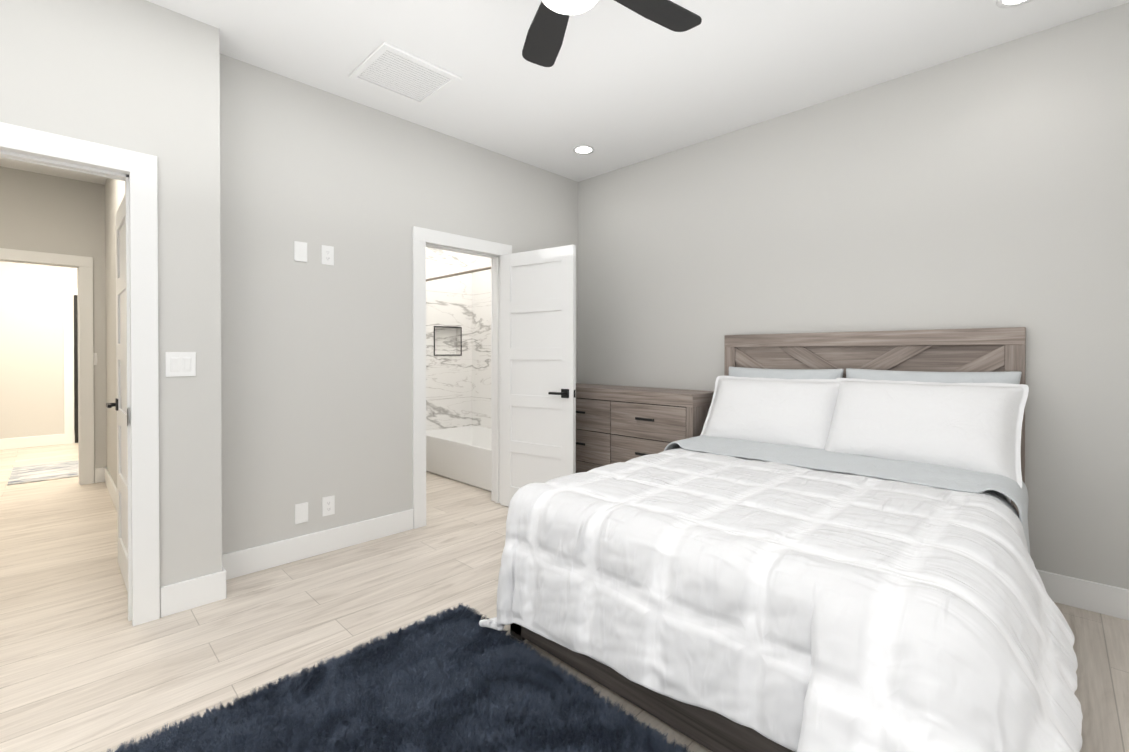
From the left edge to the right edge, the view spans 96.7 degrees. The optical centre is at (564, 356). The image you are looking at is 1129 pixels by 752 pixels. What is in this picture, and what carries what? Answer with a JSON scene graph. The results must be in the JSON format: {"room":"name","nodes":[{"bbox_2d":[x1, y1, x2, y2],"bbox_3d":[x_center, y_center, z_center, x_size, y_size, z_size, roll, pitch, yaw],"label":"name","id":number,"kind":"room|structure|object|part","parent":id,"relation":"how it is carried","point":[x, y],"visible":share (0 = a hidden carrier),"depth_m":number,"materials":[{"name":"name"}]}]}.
{"room":"bedroom","nodes":[
{"label":"bedroom","id":0,"kind":"room"},
{"bbox_2d":[0,261,76,438],"bbox_3d":[-6.053,-0.247,7.664,0.120,2.850,4.480,0,1,44],"label":"wall","id":1,"kind":"structure","parent":0,"point":[31,350],"depth_m":6.61,"materials":[{"name":"grey paint"}]},
{"bbox_2d":[0,433,74,449],"bbox_3d":[-6.004,1.108,7.626,0.016,0.140,4.480,0,1,44],"label":"baseboard","id":2,"kind":"structure","parent":1,"relation":"attached to","point":[58,439],"depth_m":6.60,"materials":[{"name":"white wood"}]},
{"bbox_2d":[63,287,76,443],"bbox_3d":[-6.419,0.116,7.193,0.020,2.130,1.070,0,1,44],"label":"door frame","id":3,"kind":"structure","parent":1,"relation":"attached to","point":[68,293],"depth_m":6.84,"materials":[{"name":"white wood"}]},
{"bbox_2d":[74,295,77,442],"bbox_3d":[-6.414,0.162,7.188,0.026,2.022,0.870,0,1,44],"label":"door","id":4,"kind":"structure","parent":1,"relation":"in","point":[76,362],"depth_m":6.88,"materials":[{"name":"black metal"}]},
{"bbox_2d":[0,166,106,482],"bbox_3d":[-3.719,-0.233,5.617,0.120,2.850,4.140,0,1,44],"label":"wall","id":5,"kind":"structure","parent":0,"point":[39,212],"depth_m":4.64,"materials":[{"name":"grey paint"}]},
{"bbox_2d":[0,248,93,484],"bbox_3d":[-4.866,0.129,4.448,0.160,2.142,1.004,0,1,44],"label":"door frame","id":6,"kind":"structure","parent":5,"relation":"attached to","point":[83,265],"depth_m":4.71,"materials":[{"name":"white wood"}]},
{"bbox_2d":[95,468,99,482],"bbox_3d":[-3.441,1.119,6.008,0.016,0.140,3.205,0,1,44],"label":"baseboard","id":7,"kind":"structure","parent":5,"relation":"attached to","point":[97,470],"depth_m":4.78,"materials":[{"name":"white wood"}]},
{"bbox_2d":[0,0,221,586],"bbox_3d":[-2.180,-0.208,2.143,0.140,2.850,1.170,0,1,44],"label":"wall","id":8,"kind":"structure","parent":0,"point":[178,95],"depth_m":2.37,"materials":[{"name":"grey paint"}]},
{"bbox_2d":[0,122,159,625],"bbox_3d":[-2.292,0.146,2.031,0.180,2.142,0.994,0,1,44],"label":"door frame","id":9,"kind":"structure","parent":8,"relation":"attached to","point":[136,172],"depth_m":2.28,"materials":[{"name":"white wood"}]},
{"bbox_2d":[106,195,127,591],"bbox_3d":[-2.341,0.188,2.659,0.816,2.035,0.094,0,1,44],"label":"hall door","id":10,"kind":"structure","parent":8,"relation":"in","point":[119,404],"depth_m":2.79,"materials":[{"name":"white wood"}]},
{"bbox_2d":[165,352,195,376],"bbox_3d":[-1.829,0.035,2.393,0.013,0.116,0.116,0,1,44],"label":"light switch","id":11,"kind":"object","parent":8,"relation":"attached to","point":[178,364],"visible":1,"depth_m":2.39,"materials":[{"name":"white plastic"}]},
{"bbox_2d":[160,565,231,617],"bbox_3d":[-1.797,1.145,2.435,0.019,0.140,0.261,0,1,44],"label":"baseboard","id":12,"kind":"structure","parent":8,"relation":"attached to","point":[178,597],"depth_m":2.43,"materials":[{"name":"white wood"}]},
{"bbox_2d":[105,178,124,487],"bbox_3d":[-3.233,-0.220,3.755,3.180,2.850,0.120,0,1,44],"label":"wall","id":13,"kind":"structure","parent":0,"point":[114,192],"depth_m":4.36,"materials":[{"name":"grey paint"}]},
{"bbox_2d":[100,467,116,510],"bbox_3d":[-3.514,1.134,3.928,2.550,0.140,0.040,0,1,44],"label":"baseboard","id":14,"kind":"structure","parent":13,"relation":"attached to","point":[105,476],"depth_m":4.40,"materials":[{"name":"white wood"}]},
{"bbox_2d":[220,54,577,554],"bbox_3d":[-0.924,-0.220,3.754,0.120,2.850,2.890,0,1,44],"label":"wall","id":15,"kind":"structure","parent":0,"point":[316,381],"depth_m":3.11,"materials":[{"name":"grey paint"}]},
{"bbox_2d":[294,241,306,261],"bbox_3d":[-1.575,-0.629,2.996,0.007,0.116,0.072,0,1,44],"label":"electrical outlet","id":16,"kind":"object","parent":15,"relation":"attached to","point":[300,253],"depth_m":2.99,"materials":[{"name":"white plastic"}]},
{"bbox_2d":[295,502,307,523],"bbox_3d":[-1.575,0.935,3.007,0.007,0.116,0.072,0,1,44],"label":"electrical outlet","id":17,"kind":"object","parent":15,"relation":"attached to","point":[301,509],"depth_m":3.00,"materials":[{"name":"white plastic"}]},
{"bbox_2d":[222,509,412,577],"bbox_3d":[-1.475,1.140,3.103,0.019,0.140,1.175,0,1,44],"label":"baseboard","id":18,"kind":"structure","parent":15,"relation":"attached to","point":[259,558],"depth_m":3.05,"materials":[{"name":"white wood"}]},
{"bbox_2d":[321,245,333,264],"bbox_3d":[-1.465,-0.630,3.107,0.009,0.116,0.072,0,1,44],"label":"electrical outlet","id":19,"kind":"object","parent":15,"relation":"attached to","point":[327,252],"depth_m":3.10,"materials":[{"name":"white plastic"}]},
{"bbox_2d":[322,495,334,515],"bbox_3d":[-1.465,0.925,3.118,0.009,0.116,0.072,0,1,44],"label":"electrical outlet","id":20,"kind":"object","parent":15,"relation":"attached to","point":[328,503],"depth_m":3.11,"materials":[{"name":"white plastic"}]},
{"bbox_2d":[412,226,511,528],"bbox_3d":[-0.800,0.143,3.884,0.160,2.122,0.889,0,1,44],"label":"door frame","id":21,"kind":"structure","parent":15,"relation":"attached to","point":[423,239],"depth_m":3.58,"materials":[{"name":"white wood"}]},
{"bbox_2d":[501,245,575,506],"bbox_3d":[-0.220,0.189,3.865,0.712,2.015,0.135,0,0,34],"label":"bathroom door","id":22,"kind":"structure","parent":15,"relation":"in","point":[538,366],"depth_m":3.84,"materials":[{"name":"white wood"}]},
{"bbox_2d":[426,247,471,430],"bbox_3d":[-2.177,-0.228,4.904,0.120,2.850,3.000,0,1,44],"label":"wall","id":23,"kind":"structure","parent":0,"point":[448,378],"depth_m":5.71,"materials":[{"name":"stone"}]},
{"bbox_2d":[434,326,461,355],"bbox_3d":[-1.320,-0.181,5.689,0.006,0.329,0.364,0,1,44],"label":"trim","id":24,"kind":"structure","parent":23,"relation":"attached to","point":[434,341],"depth_m":5.68,"materials":[{"name":"black metal"}]},
{"bbox_2d":[426,266,490,281],"bbox_3d":[-1.058,-0.792,4.834,1.572,0.064,0.064,0,1,44],"label":"shower curtain rod","id":25,"kind":"object","parent":23,"relation":"attached to","point":[462,273],"visible":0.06,"depth_m":4.75,"materials":[{"name":"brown metal"}]},
{"bbox_2d":[472,255,490,428],"bbox_3d":[-0.524,-0.231,5.377,1.580,2.850,0.012,0,1,44],"label":"wall","id":26,"kind":"structure","parent":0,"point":[481,348],"depth_m":5.79,"materials":[{"name":"white stone"}]},
{"bbox_2d":[0,443,1128,751],"bbox_3d":[-2.249,1.234,3.984,10.780,0.060,4.830,0,1,44],"label":"floor","id":27,"kind":"structure","parent":0,"point":[86,665],"depth_m":2.31,"materials":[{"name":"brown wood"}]},
{"bbox_2d":[7,460,78,484],"bbox_3d":[-5.355,1.188,5.228,1.000,0.010,0.560,0,1,44],"label":"rug","id":28,"kind":"object","parent":27,"relation":"on","point":[40,472],"visible":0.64,"depth_m":5.14,"materials":[{"name":"white fabric"}]},
{"bbox_2d":[107,603,693,751],"bbox_3d":[-0.258,1.210,0.825,2.562,0.028,1.946,0,1,44],"label":"rug","id":29,"kind":"object","parent":27,"relation":"on","point":[459,679],"visible":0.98,"depth_m":1.69,"materials":[{"name":"fabric"}]},
{"bbox_2d":[426,426,490,491],"bbox_3d":[-0.800,1.004,5.110,1.564,0.383,0.759,0,1,44],"label":"bathtub","id":30,"kind":"object","parent":27,"relation":"on","point":[462,454],"visible":0.4,"depth_m":4.92,"materials":[{"name":"white ceramic"}]},
{"bbox_2d":[576,383,713,472],"bbox_3d":[0.497,0.728,4.081,1.446,0.950,0.433,0,1,44],"label":"dresser","id":31,"kind":"object","parent":27,"relation":"on","point":[615,424],"visible":0.42,"depth_m":3.82,"materials":[{"name":"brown wood"}]},
{"bbox_2d":[479,327,1082,751],"bbox_3d":[0.994,0.533,2.261,1.864,1.365,2.324,0,1,44],"label":"bed","id":32,"kind":"object","parent":27,"relation":"on","point":[811,543],"visible":1,"depth_m":1.67,"materials":[{"name":"white fabric"}]},
{"bbox_3d":[1.031,1.065,2.373,1.570,0.300,2.029,0,1,44],"label":"frame","id":33,"kind":"part","parent":32,"relation":"part of","materials":[{"name":"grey wood"}]},
{"bbox_2d":[700,376,839,448],"bbox_3d":[1.280,0.361,3.153,0.830,0.551,0.217,0,-33,43],"label":"pillow","id":34,"kind":"object","parent":32,"relation":"on","point":[794,412],"depth_m":3.04,"materials":[{"name":"white fabric"}]},
{"bbox_2d":[729,367,843,378],"bbox_3d":[1.396,0.310,3.283,0.770,0.520,0.144,0,-14,44],"label":"pillow","id":35,"kind":"object","parent":32,"relation":"on","point":[734,372],"depth_m":3.27,"materials":[{"name":"grey fabric"}]},
{"bbox_3d":[1.756,0.527,3.109,1.616,1.365,0.044,0,1,44],"label":"headboard","id":36,"kind":"part","parent":32,"relation":"part of","materials":[{"name":"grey wood"}]},
{"bbox_2d":[824,378,1028,488],"bbox_3d":[1.817,0.360,2.609,0.859,0.570,0.228,0,-35,46],"label":"pillow","id":37,"kind":"object","parent":32,"relation":"on","point":[966,427],"depth_m":2.48,"materials":[{"name":"white fabric"}]},
{"bbox_2d":[846,368,1021,383],"bbox_3d":[1.954,0.310,2.738,0.820,0.520,0.141,0,-14,44],"label":"pillow","id":38,"kind":"object","parent":32,"relation":"on","point":[881,375],"depth_m":2.72,"materials":[{"name":"grey fabric"}]},
{"bbox_3d":[1.035,0.770,2.374,1.520,0.310,1.980,0,1,44],"label":"mattress","id":39,"kind":"part","parent":32,"relation":"part of","materials":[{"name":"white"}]},
{"bbox_2d":[0,0,1128,184],"bbox_3d":[-2.249,-1.676,3.964,10.780,0.060,4.830,0,1,44],"label":"ceiling","id":40,"kind":"structure","parent":0,"point":[616,85],"depth_m":2.73,"materials":[{"name":"white paint"}]},
{"bbox_2d":[349,41,460,105],"bbox_3d":[-0.928,-1.630,2.922,0.445,0.015,0.470,0,1,44],"label":"ceiling vent","id":41,"kind":"object","parent":40,"relation":"in","point":[391,69],"visible":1,"depth_m":2.90,"materials":[{"name":"white metal"}]},
{"bbox_2d":[573,145,594,154],"bbox_3d":[0.152,-1.643,3.985,0.176,0.005,0.176,0,1,44],"label":"recessed light","id":42,"kind":"object","parent":40,"relation":"in","point":[583,150],"visible":1,"depth_m":3.98,"materials":[{"name":"white plastic"}]},
{"bbox_2d":[522,0,701,66],"bbox_3d":[0.052,-1.420,1.695,1.117,0.421,1.140,0,1,44],"label":"ceiling fan","id":43,"kind":"object","parent":40,"relation":"hanging from","point":[544,37],"visible":1,"depth_m":1.98,"materials":[{"name":"black metal"}]},
{"bbox_2d":[996,0,1031,7],"bbox_3d":[2.058,-1.631,2.259,0.176,0.005,0.176,0,1,44],"label":"recessed light","id":44,"kind":"object","parent":40,"relation":"in","point":[1007,3],"visible":1,"depth_m":2.31,"materials":[{"name":"white"}]},
{"bbox_2d":[578,3,1128,588],"bbox_3d":[1.033,-0.221,3.966,6.020,2.850,0.150,0,1,44],"label":"wall","id":45,"kind":"structure","parent":0,"point":[986,189],"depth_m":2.82,"materials":[{"name":"grey paint"}]},
{"bbox_2d":[1036,569,1128,619],"bbox_3d":[1.571,1.138,3.332,4.050,0.140,0.016,0,1,44],"label":"baseboard","id":46,"kind":"structure","parent":45,"relation":"attached to","point":[1096,597],"depth_m":2.40,"materials":[{"name":"white wood"}]}
]}

